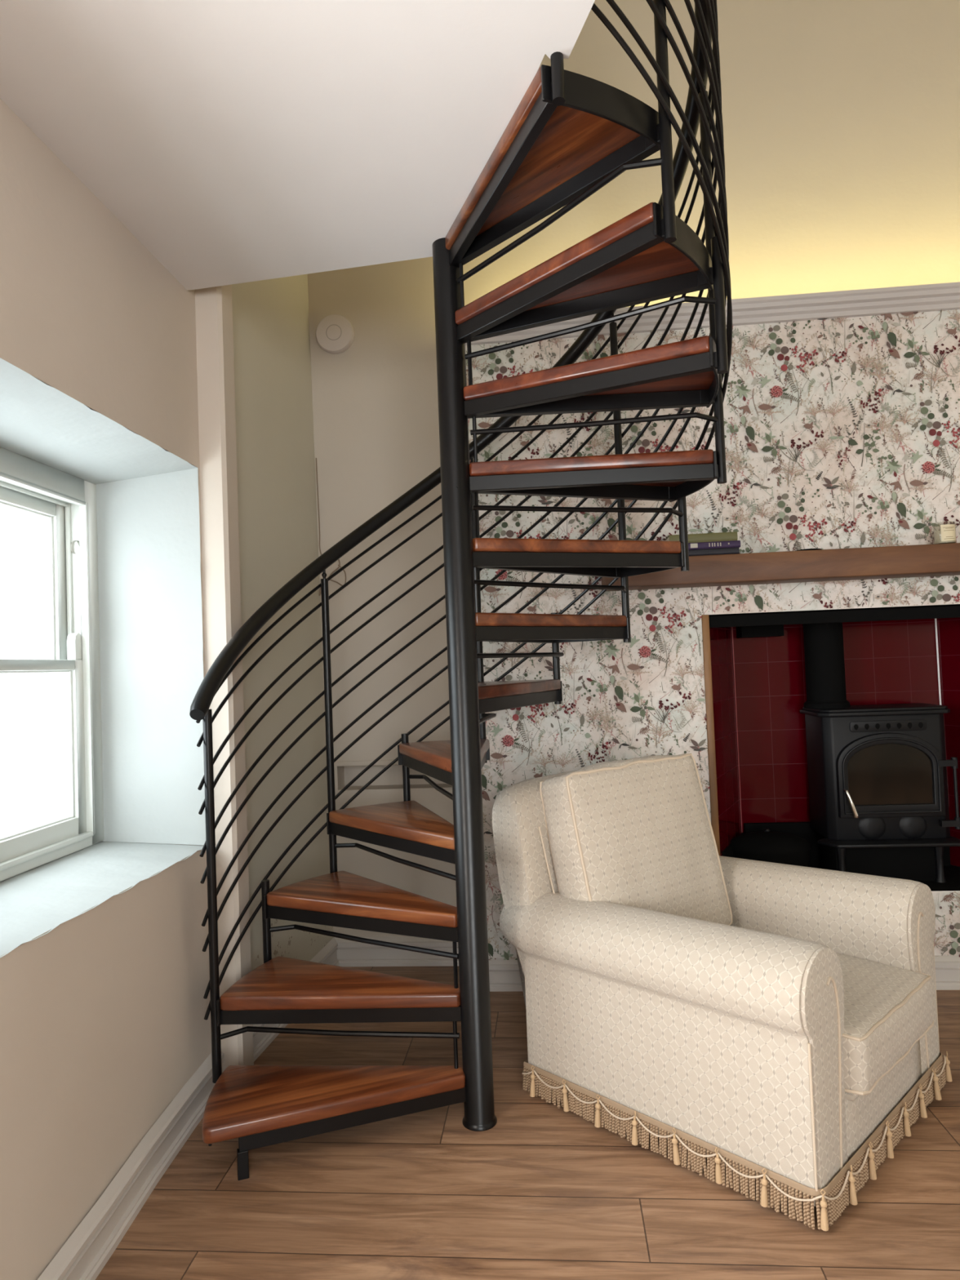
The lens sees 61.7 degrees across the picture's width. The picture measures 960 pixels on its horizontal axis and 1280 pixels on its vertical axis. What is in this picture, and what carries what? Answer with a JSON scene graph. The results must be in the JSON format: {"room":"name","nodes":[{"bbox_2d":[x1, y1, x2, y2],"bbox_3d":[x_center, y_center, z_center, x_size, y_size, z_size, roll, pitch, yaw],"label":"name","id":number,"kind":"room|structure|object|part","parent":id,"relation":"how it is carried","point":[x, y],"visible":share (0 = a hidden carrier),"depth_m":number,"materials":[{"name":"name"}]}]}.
{"room":"living room","nodes":[
{"label":"living room","id":0,"kind":"room"},
{"bbox_2d":[0,98,333,1279],"bbox_3d":[-1.343,-0.990,0.712,0.678,4.850,6.030,-2,-2,5],"label":"wall","id":1,"kind":"structure","parent":0,"point":[103,1024],"depth_m":2.20,"materials":[{"name":"paint"}]},
{"bbox_2d":[0,447,104,881],"bbox_3d":[-1.364,0.056,2.091,0.145,1.175,1.152,-2,-2,5],"label":"window","id":2,"kind":"structure","parent":1,"relation":"in","point":[67,503],"depth_m":2.55,"materials":[{"name":"white"}]},
{"bbox_3d":[-1.391,-0.181,2.100,0.034,0.543,0.990,-2,-2,5],"label":"sash","id":3,"kind":"part","parent":2,"relation":"part of","materials":[{"name":"white"}]},
{"bbox_3d":[-1.320,0.326,2.079,0.034,0.557,0.990,-2,-2,5],"label":"sash","id":4,"kind":"part","parent":2,"relation":"part of","materials":[{"name":"white"}]},
{"bbox_2d":[0,357,205,957],"bbox_3d":[-1.189,0.043,2.075,0.477,1.241,1.156,-2,-2,5],"label":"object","id":5,"kind":"structure","parent":1,"relation":"attached to","point":[150,616],"depth_m":2.63,"materials":[{"name":"paint"}]},
{"bbox_2d":[37,1052,223,1279],"bbox_3d":[-0.991,1.294,0.093,0.083,0.120,4.991,-2,-2,4],"label":"baseboard","id":6,"kind":"structure","parent":1,"relation":"attached to","point":[86,1251],"depth_m":1.97,"materials":[{"name":"grey"}]},
{"bbox_2d":[253,937,339,1061],"bbox_3d":[-0.714,1.383,3.156,0.032,0.120,0.911,-3,-2,9],"label":"baseboard","id":7,"kind":"structure","parent":1,"relation":"attached to","point":[327,954],"depth_m":2.94,"materials":[{"name":"grey"}]},
{"bbox_2d":[84,284,253,1072],"bbox_3d":[-1.123,-0.956,2.796,0.556,4.800,0.220,-2,-2,5],"label":"wall","id":8,"kind":"structure","parent":0,"point":[222,613],"depth_m":2.65,"materials":[{"name":"paint"}]},
{"bbox_2d":[0,0,595,289],"bbox_3d":[-0.675,-1.342,0.119,1.660,0.219,4.945,-2,-2,5],"label":"ceiling","id":9,"kind":"structure","parent":0,"point":[237,141],"depth_m":1.79,"materials":[{"name":"paint"}]},
{"bbox_2d":[95,965,959,1279],"bbox_3d":[1.246,1.312,0.504,6.000,0.060,6.600,-2,-2,5],"label":"floor","id":10,"kind":"structure","parent":0,"point":[544,1193],"depth_m":1.96,"materials":[{"name":"brown wood"}]},
{"bbox_2d":[189,0,732,1180],"bbox_3d":[-0.032,-0.608,2.433,1.598,3.998,1.462,-4,-3,42],"label":"spiral staircase","id":11,"kind":"structure","parent":10,"relation":"on","point":[570,135],"depth_m":2.33,"materials":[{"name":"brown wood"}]},
{"bbox_3d":[-0.711,0.977,2.678,0.026,0.347,0.027,-2,-2,5],"label":"tread post","id":12,"kind":"part","parent":11,"relation":"part of","materials":[{"name":"black metal"}]},
{"bbox_3d":[-0.419,1.311,2.223,0.742,0.044,0.291,-2,-2,6],"label":"tread frame","id":13,"kind":"part","parent":11,"relation":"part of","materials":[{"name":"black metal"}]},
{"bbox_3d":[-0.412,1.084,2.507,0.742,0.076,0.350,-2,-2,2],"label":"tread frame","id":14,"kind":"part","parent":11,"relation":"part of","materials":[{"name":"black metal"}]},
{"bbox_3d":[-0.322,0.865,2.652,0.742,0.076,0.350,-3,-2,24],"label":"tread frame","id":15,"kind":"part","parent":11,"relation":"part of","materials":[{"name":"black metal"}]},
{"bbox_3d":[-0.187,0.642,2.750,0.350,0.076,0.742,0,-3,-44],"label":"tread frame","id":16,"kind":"part","parent":11,"relation":"part of","materials":[{"name":"black metal"}]},
{"bbox_3d":[-0.282,0.533,3.080,0.026,0.347,0.027,-2,-2,5],"label":"tread post","id":17,"kind":"part","parent":11,"relation":"part of","materials":[{"name":"black metal"}]},
{"bbox_3d":[-0.028,0.417,2.787,0.350,0.076,0.742,-1,-2,-21],"label":"tread frame","id":18,"kind":"part","parent":11,"relation":"part of","materials":[{"name":"black metal"}]},
{"bbox_3d":[-0.035,-1.201,2.461,1.411,2.812,1.587,-1,-3,-42],"label":"handrail","id":19,"kind":"part","parent":11,"relation":"part of","materials":[{"name":"black metal"}]},
{"bbox_3d":[-0.013,-1.120,2.475,1.371,2.676,1.598,-1,-3,-42],"label":"rail","id":20,"kind":"part","parent":11,"relation":"part of","materials":[{"name":"black metal"}]},
{"bbox_3d":[-0.010,-1.050,2.473,1.371,2.675,1.598,-1,-3,-42],"label":"rail","id":21,"kind":"part","parent":11,"relation":"part of","materials":[{"name":"black metal"}]},
{"bbox_3d":[-0.005,-0.922,2.469,1.371,2.675,1.598,-1,-3,-42],"label":"rail","id":22,"kind":"part","parent":11,"relation":"part of","materials":[{"name":"black metal"}]},
{"bbox_3d":[-0.002,-0.850,2.467,1.371,2.675,1.598,-1,-3,-42],"label":"rail","id":23,"kind":"part","parent":11,"relation":"part of","materials":[{"name":"black metal"}]},
{"bbox_3d":[0.129,0.190,2.757,0.350,0.076,0.742,-2,-2,1],"label":"tread frame","id":24,"kind":"part","parent":11,"relation":"part of","materials":[{"name":"black metal"}]},
{"bbox_3d":[0.259,-0.038,2.667,0.350,0.076,0.742,-3,-2,23],"label":"tread frame","id":25,"kind":"part","parent":11,"relation":"part of","materials":[{"name":"black metal"}]},
{"bbox_3d":[0.066,-1.154,1.995,0.350,0.076,0.742,0,-3,-45],"label":"tread frame","id":26,"kind":"part","parent":11,"relation":"part of","materials":[{"name":"black metal"}]},
{"bbox_3d":[0.289,0.070,3.057,0.026,0.347,0.027,-2,-2,5],"label":"tread post","id":27,"kind":"part","parent":11,"relation":"part of","materials":[{"name":"black metal"}]},
{"bbox_3d":[0.157,-1.292,1.674,0.026,0.347,0.027,-2,-2,5],"label":"tread post","id":28,"kind":"part","parent":11,"relation":"part of","materials":[{"name":"black metal"}]},
{"bbox_3d":[0.343,-0.266,2.532,0.742,0.076,0.350,0,-3,-44],"label":"tread frame","id":29,"kind":"part","parent":11,"relation":"part of","materials":[{"name":"black metal"}]},
{"bbox_3d":[0.216,-0.937,2.081,0.742,0.076,0.350,-3,-2,23],"label":"tread frame","id":30,"kind":"part","parent":11,"relation":"part of","materials":[{"name":"black metal"}]},
{"bbox_3d":[0.321,-0.716,2.214,0.742,0.076,0.350,-2,-2,1],"label":"tread frame","id":31,"kind":"part","parent":11,"relation":"part of","materials":[{"name":"black metal"}]},
{"bbox_3d":[0.364,-0.492,2.372,0.742,0.076,0.350,-1,-2,-22],"label":"tread frame","id":32,"kind":"part","parent":11,"relation":"part of","materials":[{"name":"black metal"}]},
{"bbox_3d":[0.663,-0.399,2.630,0.026,0.347,0.027,-2,-2,5],"label":"tread post","id":33,"kind":"part","parent":11,"relation":"part of","materials":[{"name":"black metal"}]},
{"bbox_3d":[0.613,-0.856,2.055,0.026,0.347,0.027,-2,-2,5],"label":"tread post","id":34,"kind":"part","parent":11,"relation":"part of","materials":[{"name":"black metal"}]},
{"bbox_2d":[492,753,951,1231],"bbox_3d":[0.729,0.869,2.487,0.946,0.979,1.083,0,-3,-44],"label":"armchair","id":35,"kind":"object","parent":10,"relation":"on","point":[775,1024],"visible":1,"depth_m":2.22,"materials":[{"name":"beige fabric"}]},
{"bbox_2d":[541,753,731,924],"bbox_3d":[0.512,0.698,2.620,0.611,0.623,0.238,-3,-14,-31],"label":"cushion","id":36,"kind":"object","parent":35,"relation":"on","point":[638,833],"depth_m":2.52,"materials":[{"name":"beige fabric"}]},
{"bbox_3d":[0.471,1.034,2.251,0.244,0.564,0.985,0,-3,-44],"label":"arm","id":37,"kind":"part","parent":35,"relation":"part of","materials":[{"name":"beige fabric"}]},
{"bbox_3d":[0.770,1.290,2.448,0.907,0.031,0.936,0,-3,-44],"label":"swag cord","id":38,"kind":"part","parent":35,"relation":"part of","materials":[{"name":"beige fabric"}]},
{"bbox_3d":[0.975,1.030,2.740,0.244,0.564,0.985,0,-3,-44],"label":"arm","id":39,"kind":"part","parent":35,"relation":"part of","materials":[{"name":"beige fabric"}]},
{"bbox_3d":[1.069,1.109,2.139,0.517,0.022,0.054,0,-3,-44],"label":"rail","id":40,"kind":"part","parent":35,"relation":"part of","materials":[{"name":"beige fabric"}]},
{"bbox_2d":[835,952,933,1091],"bbox_3d":[0.833,1.040,2.382,0.539,0.195,0.804,0,-3,-44],"label":"seat cushion","id":41,"kind":"object","parent":35,"relation":"on","point":[888,1008],"depth_m":2.10,"materials":[{"name":"beige fabric"}]},
{"bbox_2d":[307,0,959,937],"bbox_3d":[1.619,-1.010,3.607,5.400,4.850,0.250,-2,-2,5],"label":"wall","id":42,"kind":"structure","parent":0,"point":[841,118],"depth_m":3.59,"materials":[{"name":"paint"}]},
{"bbox_2d":[315,457,346,595],"bbox_3d":[-0.680,-0.518,3.661,0.128,0.632,0.011,-2,-2,1],"label":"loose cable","id":43,"kind":"object","parent":42,"relation":"attached to","point":[339,564],"visible":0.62,"depth_m":3.66,"materials":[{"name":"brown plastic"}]},
{"bbox_2d":[315,314,354,354],"bbox_3d":[-0.663,-1.399,3.673,0.176,0.176,0.039,-2,-2,5],"label":"smoke detector","id":44,"kind":"object","parent":42,"relation":"attached to","point":[335,334],"visible":1,"depth_m":3.66,"materials":[{"name":"grey plastic"}]},
{"bbox_2d":[336,760,398,766],"bbox_3d":[-0.318,0.546,3.599,0.662,0.022,0.012,-2,-2,5],"label":"trim","id":45,"kind":"structure","parent":42,"relation":"attached to","point":[347,763],"depth_m":3.61,"materials":[{"name":"paint"}]},
{"bbox_2d":[333,936,458,966],"bbox_3d":[-0.305,1.381,3.564,0.700,0.120,0.032,-2,-2,5],"label":"baseboard","id":46,"kind":"structure","parent":42,"relation":"attached to","point":[349,953],"depth_m":3.57,"materials":[{"name":"grey"}]},
{"bbox_2d":[465,309,959,959],"bbox_3d":[2.158,-0.008,3.322,4.360,2.690,0.404,-2,-2,5],"label":"wall","id":47,"kind":"structure","parent":0,"point":[841,433],"depth_m":3.24,"materials":[{"name":"paper"}]},
{"bbox_2d":[465,281,959,345],"bbox_3d":[2.058,-1.360,3.156,4.420,0.084,0.080,-2,-2,5],"label":"trim","id":48,"kind":"structure","parent":47,"relation":"attached to","point":[939,296],"depth_m":3.21,"materials":[{"name":"grey paint"}]},
{"bbox_2d":[488,955,959,991],"bbox_3d":[2.189,1.269,3.071,4.360,0.120,0.032,-2,-2,5],"label":"baseboard","id":49,"kind":"structure","parent":47,"relation":"attached to","point":[504,975],"depth_m":3.23,"materials":[{"name":"grey"}]},
{"bbox_2d":[601,542,959,591],"bbox_3d":[2.130,-0.321,3.055,3.300,0.108,0.163,-2,-2,5],"label":"mantel beam","id":50,"kind":"structure","parent":47,"relation":"attached to","point":[936,559],"depth_m":3.06,"materials":[{"name":"brown wood"}]},
{"bbox_2d":[688,546,739,555],"bbox_3d":[0.903,-0.338,3.156,0.196,0.026,0.135,-2,-2,5],"label":"book","id":51,"kind":"object","parent":50,"relation":"on","point":[734,550],"visible":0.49,"depth_m":3.09,"materials":[{"name":"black paper"}]},
{"bbox_2d":[688,540,740,549],"bbox_3d":[0.904,-0.364,3.156,0.204,0.026,0.136,-2,-2,5],"label":"book","id":52,"kind":"object","parent":51,"relation":"on","point":[732,544],"visible":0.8,"depth_m":3.09,"materials":[{"name":"purple paper"}]},
{"bbox_2d":[664,531,737,542],"bbox_3d":[0.865,-0.393,3.156,0.258,0.034,0.125,-2,-2,5],"label":"book","id":53,"kind":"object","parent":52,"relation":"on","point":[719,536],"visible":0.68,"depth_m":3.09,"materials":[{"name":"green paper"}]},
{"bbox_2d":[795,548,821,551],"bbox_3d":[1.271,-0.344,3.115,0.104,0.007,0.104,-2,-2,5],"label":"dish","id":54,"kind":"object","parent":50,"relation":"on","point":[806,548],"visible":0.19,"depth_m":3.07,"materials":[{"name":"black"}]},
{"bbox_2d":[933,524,955,543],"bbox_3d":[1.773,-0.405,3.067,0.076,0.088,0.077,-2,-2,5],"label":"candle jar","id":55,"kind":"object","parent":50,"relation":"on","point":[947,535],"visible":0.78,"depth_m":3.04,"materials":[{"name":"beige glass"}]},
{"bbox_2d":[940,524,955,541],"bbox_3d":[1.773,-0.405,3.067,0.076,0.088,0.077,-2,-2,5],"label":"label","id":56,"kind":"object","parent":55,"relation":"on","point":[948,533],"depth_m":3.03,"materials":[{"name":"beige paper"}]},
{"bbox_2d":[701,604,959,891],"bbox_3d":[1.571,0.436,3.371,1.285,1.175,0.432,-2,-2,5],"label":"fireplace","id":57,"kind":"object","parent":47,"relation":"attached to","point":[754,673],"visible":0.53,"depth_m":3.55,"materials":[{"name":"red tile"}]},
{"bbox_3d":[1.155,0.474,3.600,0.003,1.085,0.004,-2,-2,5],"label":"corner trim","id":58,"kind":"part","parent":57,"relation":"part of","materials":[{"name":"red"}]},
{"bbox_2d":[729,828,811,866],"bbox_3d":[1.211,0.900,3.375,0.346,0.216,0.215,-2,-2,5],"label":"coal scuttle","id":59,"kind":"object","parent":57,"relation":"on","point":[780,847],"visible":0.63,"depth_m":3.30,"materials":[{"name":"black metal"}]},
{"bbox_3d":[1.207,0.802,3.379,0.028,0.019,0.028,-2,-2,5],"label":"knob","id":60,"kind":"part","parent":59,"relation":"part of","materials":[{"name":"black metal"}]},
{"bbox_3d":[1.208,0.842,3.378,0.346,0.068,0.214,-2,-2,5],"label":"lid","id":61,"kind":"part","parent":59,"relation":"part of","materials":[{"name":"black metal"}]},
{"bbox_3d":[1.556,-0.091,3.396,1.237,0.120,0.416,-2,-2,5],"label":"register plate","id":62,"kind":"part","parent":57,"relation":"part of","materials":[{"name":"black metal"}]},
{"bbox_2d":[800,622,959,882],"bbox_3d":[1.652,0.435,3.362,0.551,1.111,0.342,-2,-2,5],"label":"stove","id":63,"kind":"object","parent":57,"relation":"on","point":[878,799],"visible":0.99,"depth_m":3.26,"materials":[{"name":"black metal"}]},
{"bbox_3d":[1.482,0.904,3.297,0.048,0.182,0.046,-2,-2,5],"label":"leg","id":64,"kind":"part","parent":63,"relation":"part of","materials":[{"name":"black metal"}]},
{"bbox_3d":[1.487,0.656,3.223,0.053,0.113,0.025,-3,-2,34],"label":"handle","id":65,"kind":"part","parent":63,"relation":"part of","materials":[{"name":"silver metal"}]},
{"bbox_3d":[1.660,0.294,3.390,0.524,0.028,0.278,-2,-2,5],"label":"plate","id":66,"kind":"part","parent":63,"relation":"part of","materials":[{"name":"black metal"}]},
{"bbox_3d":[1.656,0.545,3.248,0.408,0.338,0.035,-2,-2,5],"label":"door","id":67,"kind":"part","parent":63,"relation":"part of","materials":[{"name":"black metal"}]},
{"bbox_3d":[1.657,0.541,3.253,0.336,0.250,0.006,-2,-2,5],"label":"pane","id":68,"kind":"part","parent":63,"relation":"part of","materials":[{"name":"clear glass"}]},
{"bbox_3d":[1.865,0.888,3.264,0.048,0.182,0.046,-2,-2,5],"label":"leg","id":69,"kind":"part","parent":63,"relation":"part of","materials":[{"name":"black metal"}]},
{"bbox_3d":[2.022,0.314,3.526,0.007,0.835,0.008,-2,-2,5],"label":"corner trim","id":70,"kind":"part","parent":57,"relation":"part of","materials":[{"name":"white metal"}]}
]}

